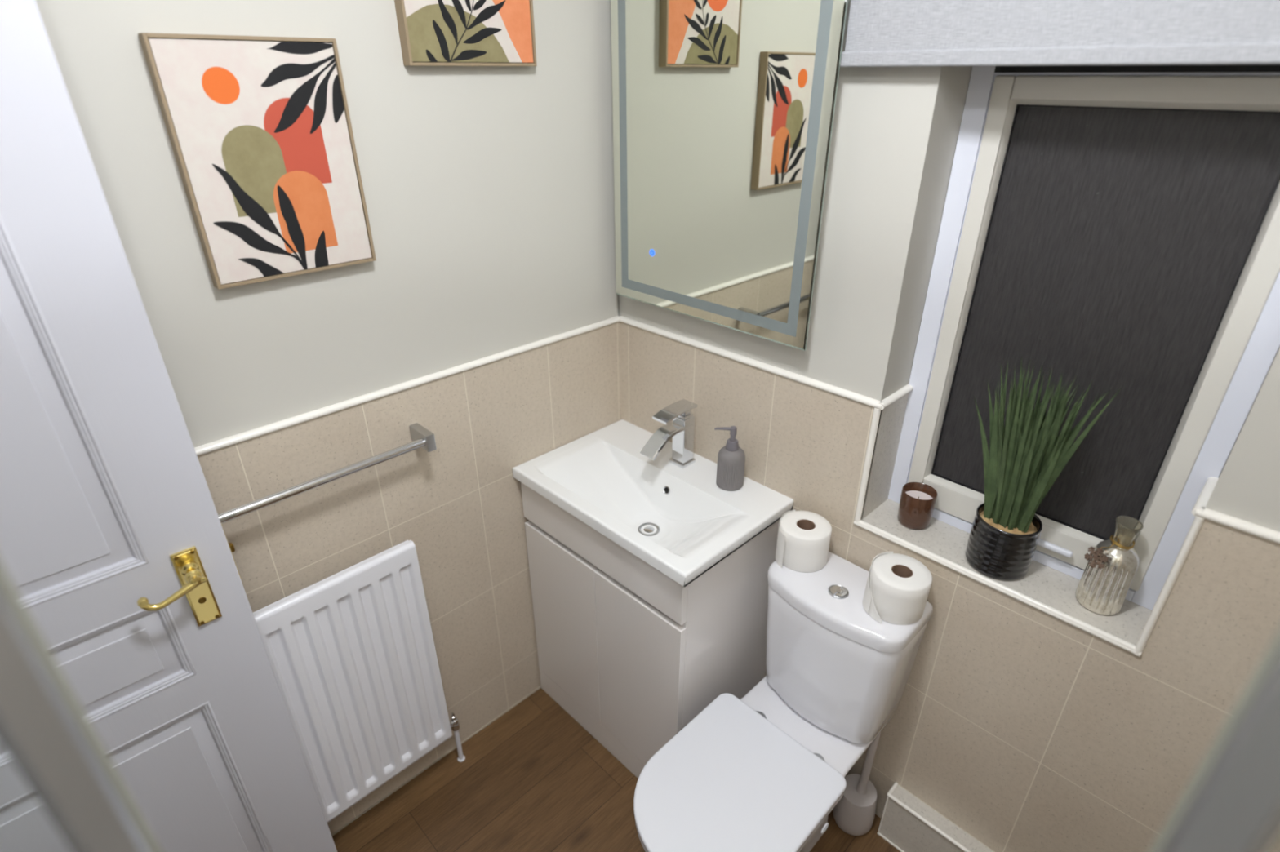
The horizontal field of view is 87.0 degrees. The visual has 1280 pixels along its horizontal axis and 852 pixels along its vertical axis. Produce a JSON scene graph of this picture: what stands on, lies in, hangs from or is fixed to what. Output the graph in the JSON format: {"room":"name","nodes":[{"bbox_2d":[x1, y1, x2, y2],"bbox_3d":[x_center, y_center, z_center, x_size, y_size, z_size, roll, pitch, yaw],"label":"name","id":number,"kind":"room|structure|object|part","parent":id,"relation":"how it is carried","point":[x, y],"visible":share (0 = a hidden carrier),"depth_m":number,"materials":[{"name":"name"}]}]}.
{"room":"bathroom","nodes":[
{"label":"bathroom","id":0,"kind":"room"},
{"bbox_2d":[35,0,621,834],"bbox_3d":[-1.226,0.176,0.905,3.140,2.300,0.160,-25,36,-39],"label":"wall","id":1,"kind":"structure","parent":0,"point":[488,191],"depth_m":1.41,"materials":[{"name":"grey paint"}]},
{"bbox_2d":[137,32,376,289],"bbox_3d":[-0.613,-0.440,1.131,0.276,0.370,0.026,-25,36,-39],"label":"framed print","id":2,"kind":"object","parent":1,"relation":"attached to","point":[260,135],"visible":1,"depth_m":1.11,"materials":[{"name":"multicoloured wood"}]},
{"bbox_2d":[217,422,436,524],"bbox_3d":[-0.639,0.100,1.335,0.480,0.040,0.076,-25,36,-39],"label":"towel rail","id":3,"kind":"object","parent":1,"relation":"attached to","point":[421,437],"visible":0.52,"depth_m":1.33,"materials":[{"name":"grey metal"}]},
{"bbox_2d":[253,540,465,822],"bbox_3d":[-0.737,0.696,1.530,0.664,0.797,0.083,-25,36,-39],"label":"radiator","id":4,"kind":"object","parent":1,"relation":"attached to","point":[352,655],"visible":0.6,"depth_m":1.52,"materials":[{"name":"white metal"}]},
{"bbox_2d":[194,315,619,456],"bbox_3d":[-0.708,0.010,1.270,1.840,0.014,0.013,-25,36,-39],"label":"trim","id":5,"kind":"structure","parent":1,"relation":"attached to","point":[211,446],"depth_m":1.42,"materials":[{"name":"white"}]},
{"bbox_2d":[331,686,541,835],"bbox_3d":[-0.836,1.067,1.677,1.470,0.003,0.004,-25,36,-39],"label":"trim","id":6,"kind":"structure","parent":1,"relation":"attached to","point":[538,688],"depth_m":1.89,"materials":[{"name":"beige"}]},
{"bbox_2d":[394,0,537,66],"bbox_3d":[-0.324,-0.871,1.231,0.285,0.378,0.026,-25,36,-39],"label":"framed print","id":7,"kind":"object","parent":1,"relation":"attached to","point":[490,33],"visible":1,"depth_m":1.28,"materials":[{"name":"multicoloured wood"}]},
{"bbox_2d":[332,686,900,851],"bbox_3d":[-0.384,1.513,0.892,3.440,0.060,1.960,-25,36,-39],"label":"floor","id":8,"kind":"structure","parent":0,"point":[534,779],"depth_m":1.80,"materials":[{"name":"brown wood"}]},
{"bbox_2d":[520,482,780,778],"bbox_3d":[0.019,0.514,1.884,0.370,0.787,0.573,-25,36,-39],"label":"vanity cabinet","id":9,"kind":"object","parent":8,"relation":"on","point":[633,654],"visible":0.65,"depth_m":1.69,"materials":[{"name":"white paint"}]},
{"bbox_3d":[-0.207,0.551,1.879,0.018,0.552,0.286,-25,36,-39],"label":"door","id":10,"kind":"part","parent":9,"relation":"part of","materials":[{"name":"white paint"}]},
{"bbox_3d":[-0.106,0.280,1.622,0.018,0.128,0.573,-25,36,-39],"label":"panel","id":11,"kind":"part","parent":9,"relation":"part of","materials":[{"name":"white paint"}]},
{"bbox_3d":[-0.005,0.645,1.698,0.018,0.552,0.286,-25,36,-39],"label":"door","id":12,"kind":"part","parent":9,"relation":"part of","materials":[{"name":"white paint"}]},
{"bbox_2d":[511,419,793,586],"bbox_3d":[0.018,0.197,1.706,0.389,0.126,0.600,-25,36,-39],"label":"washbasin","id":13,"kind":"object","parent":9,"relation":"in","point":[677,520],"visible":0.95,"depth_m":1.69,"materials":[{"name":"white ceramic"}]},
{"bbox_2d":[640,399,697,468],"bbox_3d":[0.071,0.037,1.693,0.160,0.169,0.050,-25,36,-39],"label":"mixer tap","id":14,"kind":"object","parent":13,"relation":"on","point":[682,427],"visible":1,"depth_m":1.69,"materials":[{"name":"silver metal"}]},
{"bbox_3d":[0.059,0.035,1.679,0.127,0.054,0.045,-25,36,-39],"label":"spout","id":15,"kind":"part","parent":14,"relation":"part of","materials":[{"name":"silver metal"}]},
{"bbox_3d":[0.087,-0.032,1.674,0.115,0.028,0.047,-25,36,-39],"label":"lever","id":16,"kind":"part","parent":14,"relation":"part of","materials":[{"name":"silver metal"}]},
{"bbox_2d":[714,426,745,491],"bbox_3d":[0.220,0.073,1.633,0.067,0.160,0.070,-25,36,-39],"label":"soap dispenser","id":17,"kind":"object","parent":13,"relation":"on","point":[731,458],"visible":1,"depth_m":1.62,"materials":[{"name":"grey ceramic"}]},
{"bbox_2d":[715,445,745,491],"bbox_3d":[0.222,0.099,1.646,0.067,0.102,0.067,-25,36,-39],"label":"bottle","id":18,"kind":"object","parent":17,"relation":"attached to","point":[731,459],"depth_m":1.62,"materials":[{"name":"grey ceramic"}]},
{"bbox_2d":[633,551,933,851],"bbox_3d":[0.272,0.750,1.481,0.657,0.744,0.340,-25,36,-39],"label":"toilet","id":19,"kind":"object","parent":8,"relation":"on","point":[765,770],"visible":0.98,"depth_m":1.43,"materials":[{"name":"white ceramic"}]},
{"bbox_3d":[0.179,0.770,1.393,0.399,0.016,0.331,-25,36,-39],"label":"seat","id":20,"kind":"part","parent":19,"relation":"part of","materials":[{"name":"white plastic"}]},
{"bbox_3d":[0.180,0.755,1.385,0.403,0.017,0.333,-25,36,-39],"label":"seat lid","id":21,"kind":"part","parent":19,"relation":"part of","materials":[{"name":"white plastic"}]},
{"bbox_2d":[775,510,831,573],"bbox_3d":[0.367,0.262,1.524,0.119,0.095,0.115,-25,36,-39],"label":"toilet roll","id":22,"kind":"object","parent":19,"relation":"on","point":[803,538],"visible":1,"depth_m":1.49,"materials":[{"name":"white paper"}]},
{"bbox_3d":[0.438,0.366,1.465,0.189,0.038,0.326,-25,36,-39],"label":"cistern lid","id":23,"kind":"part","parent":19,"relation":"part of","materials":[{"name":"white ceramic"}]},
{"bbox_2d":[862,551,932,625],"bbox_3d":[0.524,0.334,1.381,0.125,0.094,0.117,-25,38,-39],"label":"toilet roll","id":24,"kind":"object","parent":19,"relation":"on","point":[898,586],"visible":1,"depth_m":1.35,"materials":[{"name":"white paper"}]},
{"bbox_2d":[832,733,880,835],"bbox_3d":[0.551,0.871,1.677,0.101,0.345,0.101,-25,36,-39],"label":"toilet brush","id":25,"kind":"object","parent":8,"relation":"on","point":[854,814],"visible":0.82,"depth_m":1.69,"materials":[{"name":"grey plastic"}]},
{"bbox_3d":[0.552,0.918,1.702,0.090,0.010,0.090,-25,36,-39],"label":"lid","id":26,"kind":"part","parent":25,"relation":"part of","materials":[{"name":"grey plastic"}]},
{"bbox_3d":[0.557,0.818,1.646,0.028,0.222,0.028,-25,36,-39],"label":"handle","id":27,"kind":"part","parent":25,"relation":"part of","materials":[{"name":"grey plastic"}]},
{"bbox_3d":[-0.068,1.558,0.692,1.006,0.043,0.816,-25,36,-39],"label":"shower tray","id":28,"kind":"object","parent":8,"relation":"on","visible":0},
{"bbox_2d":[0,561,1279,851],"bbox_3d":[-0.095,0.579,0.444,1.287,1.920,0.521,-3,28,-5],"label":"door frame","id":29,"kind":"structure","parent":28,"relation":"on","point":[61,790],"depth_m":0.32,"materials":[{"name":"white wood"}]},
{"bbox_3d":[-0.498,0.646,0.350,0.569,1.860,0.006,-25,36,-39],"label":"glass panel","id":30,"kind":"part","parent":29,"relation":"part of","materials":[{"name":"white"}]},
{"bbox_3d":[0.433,0.618,0.401,0.006,1.860,0.362,-25,36,-39],"label":"glass panel","id":31,"kind":"part","parent":29,"relation":"part of","materials":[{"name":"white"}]},
{"bbox_2d":[617,0,1279,851],"bbox_3d":[0.678,-0.084,1.392,0.340,2.300,2.060,-25,36,-39],"label":"wall","id":32,"kind":"structure","parent":0,"point":[1024,728],"depth_m":1.33,"materials":[{"name":"beige tile"}]},
{"bbox_2d":[610,0,848,351],"bbox_3d":[0.155,-0.597,1.412,0.052,0.767,0.572,-25,36,-39],"label":"wall mirror","id":33,"kind":"object","parent":32,"relation":"attached to","point":[723,110],"visible":1,"depth_m":1.39,"materials":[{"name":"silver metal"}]},
{"bbox_2d":[648,248,654,256],"bbox_3d":[0.028,-0.414,1.611,0.001,0.017,0.017,-25,36,-39],"label":"light","id":34,"kind":"object","parent":33,"relation":"attached to","point":[651,251],"depth_m":1.61,"materials":[{"name":"blue"}]},
{"bbox_2d":[619,315,884,409],"bbox_3d":[0.216,-0.166,1.601,0.013,0.014,0.772,-25,36,-39],"label":"trim","id":35,"kind":"structure","parent":32,"relation":"attached to","point":[821,385],"depth_m":1.54,"materials":[{"name":"white"}]},
{"bbox_2d":[854,407,881,521],"bbox_3d":[0.482,0.086,1.432,0.013,0.277,0.014,-25,36,-39],"label":"trim","id":36,"kind":"structure","parent":32,"relation":"attached to","point":[875,420],"depth_m":1.42,"materials":[{"name":"white plastic"}]},
{"bbox_2d":[878,384,913,409],"bbox_3d":[0.534,-0.061,1.401,0.139,0.014,0.013,-25,36,-39],"label":"trim","id":37,"kind":"structure","parent":32,"relation":"attached to","point":[906,389],"depth_m":1.39,"materials":[{"name":"white"}]},
{"bbox_2d":[897,482,937,529],"bbox_3d":[0.602,0.175,1.470,0.071,0.082,0.071,-25,36,-39],"label":"candle","id":38,"kind":"object","parent":32,"relation":"on","point":[917,500],"visible":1,"depth_m":1.45,"materials":[{"name":"brown glass"}]},
{"bbox_2d":[877,782,994,851],"bbox_3d":[0.885,1.087,1.463,0.046,0.161,0.756,-25,36,-39],"label":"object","id":39,"kind":"structure","parent":32,"relation":"attached to","point":[908,824],"depth_m":1.62,"materials":[{"name":"beige tile"}]},
{"bbox_2d":[853,520,1142,656],"bbox_3d":[0.671,0.299,1.331,0.012,0.012,0.542,-25,36,-39],"label":"trim","id":40,"kind":"structure","parent":32,"relation":"attached to","point":[1034,602],"depth_m":1.30,"materials":[{"name":"white plastic"}]},
{"bbox_2d":[964,358,1122,580],"bbox_3d":[0.708,0.089,1.254,0.189,0.434,0.138,4,28,7],"label":"potted plant","id":41,"kind":"object","parent":32,"relation":"on","point":[1026,456],"visible":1,"depth_m":1.24,"materials":[{"name":"green plant"}]},
{"bbox_3d":[0.718,0.227,1.336,0.118,0.114,0.118,-25,36,-39],"label":"pot","id":42,"kind":"part","parent":41,"relation":"part of","materials":[{"name":"black ceramic"}]},
{"bbox_2d":[840,0,1279,66],"bbox_3d":[0.707,-0.676,0.729,0.068,0.504,1.042,-25,36,-39],"label":"roller blind","id":43,"kind":"object","parent":32,"relation":"attached to","point":[881,33],"visible":1,"depth_m":0.94,"materials":[{"name":"fabric"}]},
{"bbox_2d":[888,64,1279,610],"bbox_3d":[0.779,-0.274,1.151,0.112,1.174,0.532,-25,36,-39],"label":"window","id":44,"kind":"structure","parent":32,"relation":"in","point":[1115,227],"depth_m":1.15,"materials":[{"name":"white plastic"}]},
{"bbox_3d":[0.797,0.229,1.325,0.023,0.024,0.098,-25,36,-39],"label":"handle","id":45,"kind":"part","parent":44,"relation":"part of","materials":[{"name":"white plastic"}]},
{"bbox_2d":[1075,515,1143,615],"bbox_3d":[0.854,0.249,1.218,0.074,0.184,0.073,-25,36,-39],"label":"bud vase","id":46,"kind":"object","parent":32,"relation":"on","point":[1104,591],"visible":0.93,"depth_m":1.20,"materials":[{"name":"clear glass"}]},
{"bbox_2d":[1084,535,1134,568],"bbox_3d":[0.838,0.219,1.198,0.068,0.067,0.038,-7,29,-13],"label":"flower ornament","id":47,"kind":"object","parent":46,"relation":"hanging from","point":[1087,557],"visible":0.87,"depth_m":1.19,"materials":[{"name":"brown wood"}]},
{"bbox_3d":[0.846,0.202,1.188,0.054,0.029,0.040,-25,36,-39],"label":"gold cord","id":48,"kind":"part","parent":47,"relation":"part of","materials":[{"name":"brown plastic"}]},
{"bbox_2d":[1134,516,1204,656],"bbox_3d":[0.858,0.266,1.098,0.013,0.287,0.012,-25,36,-39],"label":"trim","id":49,"kind":"structure","parent":32,"relation":"attached to","point":[1195,528],"depth_m":1.09,"materials":[{"name":"white plastic"}]},
{"bbox_2d":[1191,476,1219,517],"bbox_3d":[0.900,0.110,1.074,0.139,0.014,0.013,-25,36,-39],"label":"trim","id":50,"kind":"structure","parent":32,"relation":"attached to","point":[1205,495],"depth_m":1.06,"materials":[{"name":"white plastic"}]},
{"bbox_2d":[1194,506,1279,543],"bbox_3d":[1.011,0.205,0.892,0.013,0.014,0.452,-25,36,-39],"label":"trim","id":51,"kind":"structure","parent":32,"relation":"attached to","point":[1215,517],"depth_m":1.00,"materials":[{"name":"white"}]},
{"label":"outside","id":52,"kind":"structure","parent":0,"visible":0},
{"bbox_2d":[1221,346,1279,471],"bbox_3d":[1.316,-0.363,1.707,0.020,1.900,1.120,-25,36,-39],"label":"wall","id":53,"kind":"structure","parent":52,"point":[1279,347],"depth_m":1.65,"materials":[{"name":"white paint"}]},
{"bbox_3d":[-0.805,0.590,0.114,0.120,2.300,2.020,-25,36,-39],"label":"wall","id":54,"kind":"structure","parent":0,"visible":0},
{"bbox_2d":[0,0,337,851],"bbox_3d":[-0.966,0.360,0.948,0.748,1.917,0.087,-23,36,-37],"label":"door","id":55,"kind":"structure","parent":54,"relation":"in","point":[114,544],"depth_m":1.02,"materials":[{"name":"white paint"}]},
{"bbox_3d":[-0.754,0.261,1.085,0.094,0.038,0.046,-25,36,-39],"label":"lever handle","id":56,"kind":"part","parent":55,"relation":"part of","materials":[{"name":"gold metal"}]},
{"bbox_3d":[-0.748,0.272,1.138,0.037,0.152,0.007,-23,36,-37],"label":"handle plate","id":57,"kind":"part","parent":55,"relation":"part of","materials":[{"name":"gold metal"}]},
{"bbox_3d":[-0.715,0.214,1.174,0.002,0.120,0.022,-23,36,-37],"label":"latch plate","id":58,"kind":"part","parent":55,"relation":"part of","materials":[{"name":"gold metal"}]}
]}

